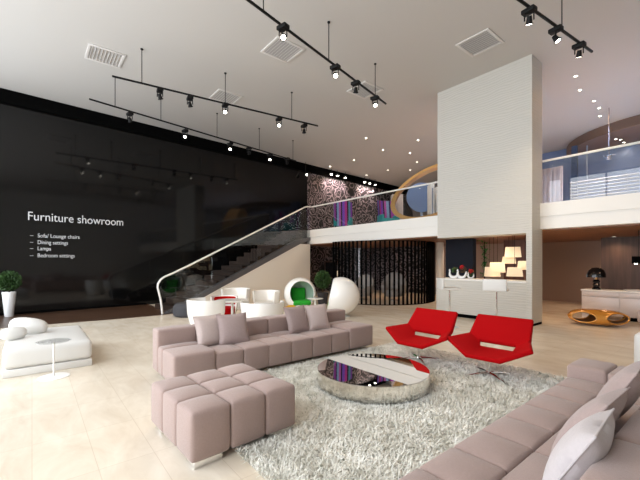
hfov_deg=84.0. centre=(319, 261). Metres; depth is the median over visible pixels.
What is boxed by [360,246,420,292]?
wall
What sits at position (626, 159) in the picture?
wall
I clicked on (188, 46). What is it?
ceiling
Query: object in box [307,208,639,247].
slab
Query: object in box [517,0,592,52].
track rail
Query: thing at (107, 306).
baseboard
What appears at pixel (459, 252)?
wall
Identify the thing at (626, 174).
screen
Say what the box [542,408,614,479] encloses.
throw pillow
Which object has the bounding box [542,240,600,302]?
wall
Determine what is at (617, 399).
throw pillow
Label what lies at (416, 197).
disc
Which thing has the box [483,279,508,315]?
bar stool
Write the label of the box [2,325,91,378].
chaise lounge
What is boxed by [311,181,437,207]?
balustrade
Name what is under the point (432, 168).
ring sculpture
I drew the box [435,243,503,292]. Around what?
wall
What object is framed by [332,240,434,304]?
slatted screen
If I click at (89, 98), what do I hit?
track rail
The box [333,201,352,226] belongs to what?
chair
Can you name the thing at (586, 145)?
post
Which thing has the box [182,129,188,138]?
track spotlight
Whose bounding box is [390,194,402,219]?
display cabinet
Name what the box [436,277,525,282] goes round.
countertop
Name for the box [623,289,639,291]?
tray
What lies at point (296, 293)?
cushion
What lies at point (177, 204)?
wall
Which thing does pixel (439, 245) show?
pillar
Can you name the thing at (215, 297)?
cushion
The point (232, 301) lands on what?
side table
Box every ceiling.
[0,0,639,188]
[310,224,639,247]
[566,114,639,155]
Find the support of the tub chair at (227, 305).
on the floor
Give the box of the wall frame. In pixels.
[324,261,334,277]
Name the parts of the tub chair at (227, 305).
seat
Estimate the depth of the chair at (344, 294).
9.42 m
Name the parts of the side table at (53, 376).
stem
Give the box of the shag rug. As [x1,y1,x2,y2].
[232,342,566,479]
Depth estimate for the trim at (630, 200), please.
8.34 m
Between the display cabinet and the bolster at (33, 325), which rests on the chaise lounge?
the bolster at (33, 325)
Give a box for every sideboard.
[436,277,525,318]
[581,288,639,321]
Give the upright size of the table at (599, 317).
0.380 m
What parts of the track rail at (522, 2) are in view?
hanging rod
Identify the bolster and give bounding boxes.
[0,327,26,339]
[8,317,47,333]
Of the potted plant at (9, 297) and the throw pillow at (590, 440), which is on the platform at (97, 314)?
the potted plant at (9, 297)
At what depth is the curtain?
13.19 m
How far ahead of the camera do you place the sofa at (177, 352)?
4.88 m
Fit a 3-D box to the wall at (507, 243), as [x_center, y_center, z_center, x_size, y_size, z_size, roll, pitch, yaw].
[6.914,0.370,12.238,0.150,2.260,1.080,0,0,-39]
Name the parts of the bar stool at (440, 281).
backrest, post, seat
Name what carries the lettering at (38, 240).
attached to the wall at (177, 204)
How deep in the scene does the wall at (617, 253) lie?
10.88 m
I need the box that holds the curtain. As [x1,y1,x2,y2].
[542,166,562,202]
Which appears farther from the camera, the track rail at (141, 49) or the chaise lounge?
the track rail at (141, 49)
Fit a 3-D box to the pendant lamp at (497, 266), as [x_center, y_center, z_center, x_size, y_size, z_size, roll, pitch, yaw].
[5.198,-0.233,10.424,0.430,1.065,0.430,0,0,28]
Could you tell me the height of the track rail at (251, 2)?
0.798 m
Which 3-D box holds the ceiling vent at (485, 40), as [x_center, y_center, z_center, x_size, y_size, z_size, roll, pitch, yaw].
[3.518,-4.807,7.828,0.740,0.026,0.740,0,0,-39]
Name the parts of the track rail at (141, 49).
hanging rod, rail, hanging rod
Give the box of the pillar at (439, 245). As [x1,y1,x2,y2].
[436,242,443,277]
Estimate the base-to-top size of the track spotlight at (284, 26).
0.267 m
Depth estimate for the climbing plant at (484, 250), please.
12.22 m
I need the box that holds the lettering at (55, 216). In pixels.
[28,212,122,225]
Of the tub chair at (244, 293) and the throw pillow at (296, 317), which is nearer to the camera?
the throw pillow at (296, 317)
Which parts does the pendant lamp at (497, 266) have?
lamp shade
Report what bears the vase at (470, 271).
on the sideboard at (471, 300)
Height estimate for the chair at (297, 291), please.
1.025 m
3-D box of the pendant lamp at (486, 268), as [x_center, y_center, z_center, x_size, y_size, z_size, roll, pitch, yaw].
[5.436,-0.152,11.402,0.300,1.225,0.300,0,0,28]
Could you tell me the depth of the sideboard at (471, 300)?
9.22 m
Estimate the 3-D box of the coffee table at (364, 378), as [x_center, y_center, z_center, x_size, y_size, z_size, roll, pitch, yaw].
[0.641,1.388,4.341,1.340,0.196,1.340,0,0,-39]
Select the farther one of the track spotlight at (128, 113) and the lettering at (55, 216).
the lettering at (55, 216)
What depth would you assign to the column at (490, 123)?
8.94 m
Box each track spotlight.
[126,111,133,121]
[156,87,163,99]
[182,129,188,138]
[186,95,193,107]
[222,102,228,113]
[275,116,282,126]
[276,22,289,40]
[301,124,307,133]
[330,63,340,78]
[351,80,360,92]
[370,95,379,107]
[521,4,537,24]
[548,24,563,43]
[572,40,586,57]
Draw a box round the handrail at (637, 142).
[542,141,639,161]
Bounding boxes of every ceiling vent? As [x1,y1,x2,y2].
[85,42,125,68]
[209,89,242,104]
[260,36,305,63]
[346,81,383,98]
[455,28,504,56]
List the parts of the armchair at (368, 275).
seat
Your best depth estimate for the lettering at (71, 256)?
10.72 m
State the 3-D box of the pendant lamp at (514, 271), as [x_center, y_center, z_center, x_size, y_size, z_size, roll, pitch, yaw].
[5.448,-0.182,9.957,0.410,1.165,0.410,0,0,28]
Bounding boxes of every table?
[37,341,69,380]
[218,298,247,313]
[307,297,323,304]
[318,354,429,403]
[567,308,630,325]
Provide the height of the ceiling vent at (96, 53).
0.026 m
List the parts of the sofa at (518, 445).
arm, backrest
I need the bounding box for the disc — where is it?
[406,182,427,215]
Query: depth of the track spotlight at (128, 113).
9.56 m
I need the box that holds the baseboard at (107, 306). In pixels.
[0,303,145,315]
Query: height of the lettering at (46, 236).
0.151 m
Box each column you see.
[438,54,541,238]
[526,233,541,323]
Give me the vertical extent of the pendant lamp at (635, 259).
0.815 m
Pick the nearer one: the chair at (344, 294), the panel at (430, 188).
the chair at (344, 294)
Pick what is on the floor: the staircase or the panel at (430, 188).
the staircase
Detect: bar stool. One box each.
[437,278,460,327]
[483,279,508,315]
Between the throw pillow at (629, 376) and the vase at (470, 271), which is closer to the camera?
the throw pillow at (629, 376)
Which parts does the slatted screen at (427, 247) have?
rail, rail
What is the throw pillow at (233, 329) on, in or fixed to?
on the sofa at (177, 352)
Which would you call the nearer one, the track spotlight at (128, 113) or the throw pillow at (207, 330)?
the throw pillow at (207, 330)
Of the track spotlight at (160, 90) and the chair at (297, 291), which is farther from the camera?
the chair at (297, 291)
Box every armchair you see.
[355,274,373,299]
[381,272,405,300]
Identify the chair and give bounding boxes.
[186,297,224,324]
[210,295,237,314]
[221,288,250,310]
[240,300,284,317]
[252,290,279,303]
[284,278,315,311]
[327,277,359,317]
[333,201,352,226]
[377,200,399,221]
[386,307,457,365]
[448,314,533,383]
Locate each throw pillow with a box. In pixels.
[193,313,220,345]
[216,312,249,344]
[283,305,308,333]
[304,303,329,330]
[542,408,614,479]
[549,387,630,455]
[596,361,639,419]
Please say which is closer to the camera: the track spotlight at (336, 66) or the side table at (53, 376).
the side table at (53, 376)
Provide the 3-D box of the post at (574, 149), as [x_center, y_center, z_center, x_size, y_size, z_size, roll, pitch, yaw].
[9.678,-2.900,13.512,0.150,3.000,0.180,0,0,-39]
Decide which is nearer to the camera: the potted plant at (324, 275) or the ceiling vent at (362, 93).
the ceiling vent at (362, 93)
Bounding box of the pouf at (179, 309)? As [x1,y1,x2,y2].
[172,302,187,317]
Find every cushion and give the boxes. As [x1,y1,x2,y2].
[214,296,235,303]
[291,288,304,298]
[292,299,310,305]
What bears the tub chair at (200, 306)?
on the floor
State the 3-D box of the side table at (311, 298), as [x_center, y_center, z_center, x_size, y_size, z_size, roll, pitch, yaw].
[-0.135,1.262,10.082,0.470,0.475,0.470,0,0,-39]
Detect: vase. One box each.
[449,267,456,277]
[456,265,466,278]
[467,269,473,278]
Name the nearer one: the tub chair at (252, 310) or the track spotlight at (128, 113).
the tub chair at (252, 310)
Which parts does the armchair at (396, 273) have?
seat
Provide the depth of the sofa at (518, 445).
2.09 m
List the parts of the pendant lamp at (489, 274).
lamp shade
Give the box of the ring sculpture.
[391,164,437,218]
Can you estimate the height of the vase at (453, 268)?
0.340 m
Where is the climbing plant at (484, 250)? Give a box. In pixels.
[477,240,488,278]
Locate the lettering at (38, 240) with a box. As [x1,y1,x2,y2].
[38,240,67,245]
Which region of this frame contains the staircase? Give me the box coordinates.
[155,206,310,313]
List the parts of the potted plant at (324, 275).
pot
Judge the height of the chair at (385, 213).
1.320 m
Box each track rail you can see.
[89,98,295,160]
[112,48,317,126]
[246,0,386,104]
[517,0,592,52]
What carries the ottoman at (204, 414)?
on the shag rug
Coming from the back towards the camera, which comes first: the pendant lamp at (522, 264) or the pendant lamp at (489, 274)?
the pendant lamp at (489, 274)
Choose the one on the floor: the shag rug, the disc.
the shag rug
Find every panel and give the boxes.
[427,184,433,214]
[434,187,437,212]
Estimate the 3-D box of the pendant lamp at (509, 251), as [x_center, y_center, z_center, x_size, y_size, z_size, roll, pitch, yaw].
[5.574,-0.453,10.278,0.430,0.625,0.430,0,0,28]
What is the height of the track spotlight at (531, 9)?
0.261 m
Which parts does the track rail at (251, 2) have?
hanging rod, hanging rod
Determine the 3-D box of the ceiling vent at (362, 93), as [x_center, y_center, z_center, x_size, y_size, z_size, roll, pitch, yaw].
[1.260,-4.807,9.964,0.740,0.026,0.740,0,0,-39]
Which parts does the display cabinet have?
door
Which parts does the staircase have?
string trim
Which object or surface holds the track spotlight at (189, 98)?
hanging from the track rail at (141, 49)
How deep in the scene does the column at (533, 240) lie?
8.33 m
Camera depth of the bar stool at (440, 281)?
8.16 m
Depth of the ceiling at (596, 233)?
10.67 m
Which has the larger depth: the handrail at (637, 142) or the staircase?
the staircase
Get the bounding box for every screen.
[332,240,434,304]
[570,172,639,199]
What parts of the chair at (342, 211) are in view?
seat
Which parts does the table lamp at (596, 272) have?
lamp shade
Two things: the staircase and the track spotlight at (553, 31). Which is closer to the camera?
the track spotlight at (553, 31)
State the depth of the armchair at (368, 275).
14.38 m
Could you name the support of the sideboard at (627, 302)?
on the floor
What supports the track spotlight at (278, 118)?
hanging from the track rail at (141, 49)
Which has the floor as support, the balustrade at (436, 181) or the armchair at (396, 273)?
the armchair at (396, 273)
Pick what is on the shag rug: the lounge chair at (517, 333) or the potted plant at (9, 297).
the lounge chair at (517, 333)
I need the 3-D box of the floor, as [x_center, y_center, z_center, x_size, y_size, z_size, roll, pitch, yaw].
[3.104,1.600,9.912,22.700,0.200,20.500,0,0,-39]
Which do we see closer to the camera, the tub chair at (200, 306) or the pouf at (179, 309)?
the tub chair at (200, 306)
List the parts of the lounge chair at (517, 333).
leg, stem, leg, leg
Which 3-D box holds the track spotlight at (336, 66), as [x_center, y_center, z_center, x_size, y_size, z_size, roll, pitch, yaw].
[0.307,-3.892,7.285,0.200,0.267,0.143,0,0,38]
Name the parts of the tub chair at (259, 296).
seat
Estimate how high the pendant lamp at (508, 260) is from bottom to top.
0.815 m
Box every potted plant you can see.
[0,270,21,316]
[314,270,331,303]
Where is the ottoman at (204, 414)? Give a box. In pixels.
[151,363,294,469]
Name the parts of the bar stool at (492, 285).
backrest, post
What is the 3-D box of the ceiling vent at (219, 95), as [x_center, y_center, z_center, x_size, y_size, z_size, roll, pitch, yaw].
[-2.754,-4.807,10.393,0.740,0.026,0.740,0,0,-39]
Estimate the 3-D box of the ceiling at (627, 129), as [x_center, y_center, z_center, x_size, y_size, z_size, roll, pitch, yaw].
[13.133,-4.660,13.337,6.400,0.320,6.400,0,0,-39]
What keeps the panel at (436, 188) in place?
on the slab
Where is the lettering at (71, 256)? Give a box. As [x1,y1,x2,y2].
[38,253,74,258]
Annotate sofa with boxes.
[153,308,372,378]
[398,358,639,479]
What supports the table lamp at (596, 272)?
on the sideboard at (627, 302)
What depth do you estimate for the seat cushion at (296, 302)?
10.53 m
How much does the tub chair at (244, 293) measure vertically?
0.660 m
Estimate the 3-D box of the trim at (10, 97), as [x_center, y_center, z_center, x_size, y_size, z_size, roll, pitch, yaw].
[-1.913,-4.630,16.351,22.454,0.380,0.100,0,0,-43]
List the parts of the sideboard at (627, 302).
drawer, door, drawer, door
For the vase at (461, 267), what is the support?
on the sideboard at (471, 300)
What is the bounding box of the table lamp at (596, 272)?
[586,267,605,289]
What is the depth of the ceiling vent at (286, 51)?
8.06 m
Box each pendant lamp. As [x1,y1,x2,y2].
[484,238,489,275]
[486,237,500,276]
[489,236,505,272]
[502,257,515,263]
[504,247,521,256]
[506,235,522,276]
[517,261,525,269]
[632,230,639,262]
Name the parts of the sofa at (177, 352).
arm, seat, arm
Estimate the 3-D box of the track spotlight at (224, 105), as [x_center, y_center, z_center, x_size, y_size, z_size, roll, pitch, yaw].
[-2.412,-3.892,9.049,0.145,0.267,0.200,0,0,-32]
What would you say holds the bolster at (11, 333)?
on the chaise lounge
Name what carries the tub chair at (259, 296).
on the floor
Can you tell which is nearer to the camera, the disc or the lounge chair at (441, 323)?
the lounge chair at (441, 323)
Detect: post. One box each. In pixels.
[571,145,577,199]
[586,145,587,195]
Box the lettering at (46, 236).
[38,235,79,239]
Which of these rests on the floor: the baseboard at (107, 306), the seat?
the seat
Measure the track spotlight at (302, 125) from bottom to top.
0.266 m
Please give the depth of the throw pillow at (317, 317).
5.89 m
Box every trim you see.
[0,88,408,194]
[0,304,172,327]
[310,192,639,236]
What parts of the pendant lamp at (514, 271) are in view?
lamp shade, cord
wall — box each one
[0,103,412,312]
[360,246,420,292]
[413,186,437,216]
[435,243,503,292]
[446,238,475,277]
[504,240,525,279]
[542,144,639,200]
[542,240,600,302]
[601,236,639,289]
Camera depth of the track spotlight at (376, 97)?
8.63 m
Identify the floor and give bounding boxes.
[0,290,639,479]
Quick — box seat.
[634,332,639,361]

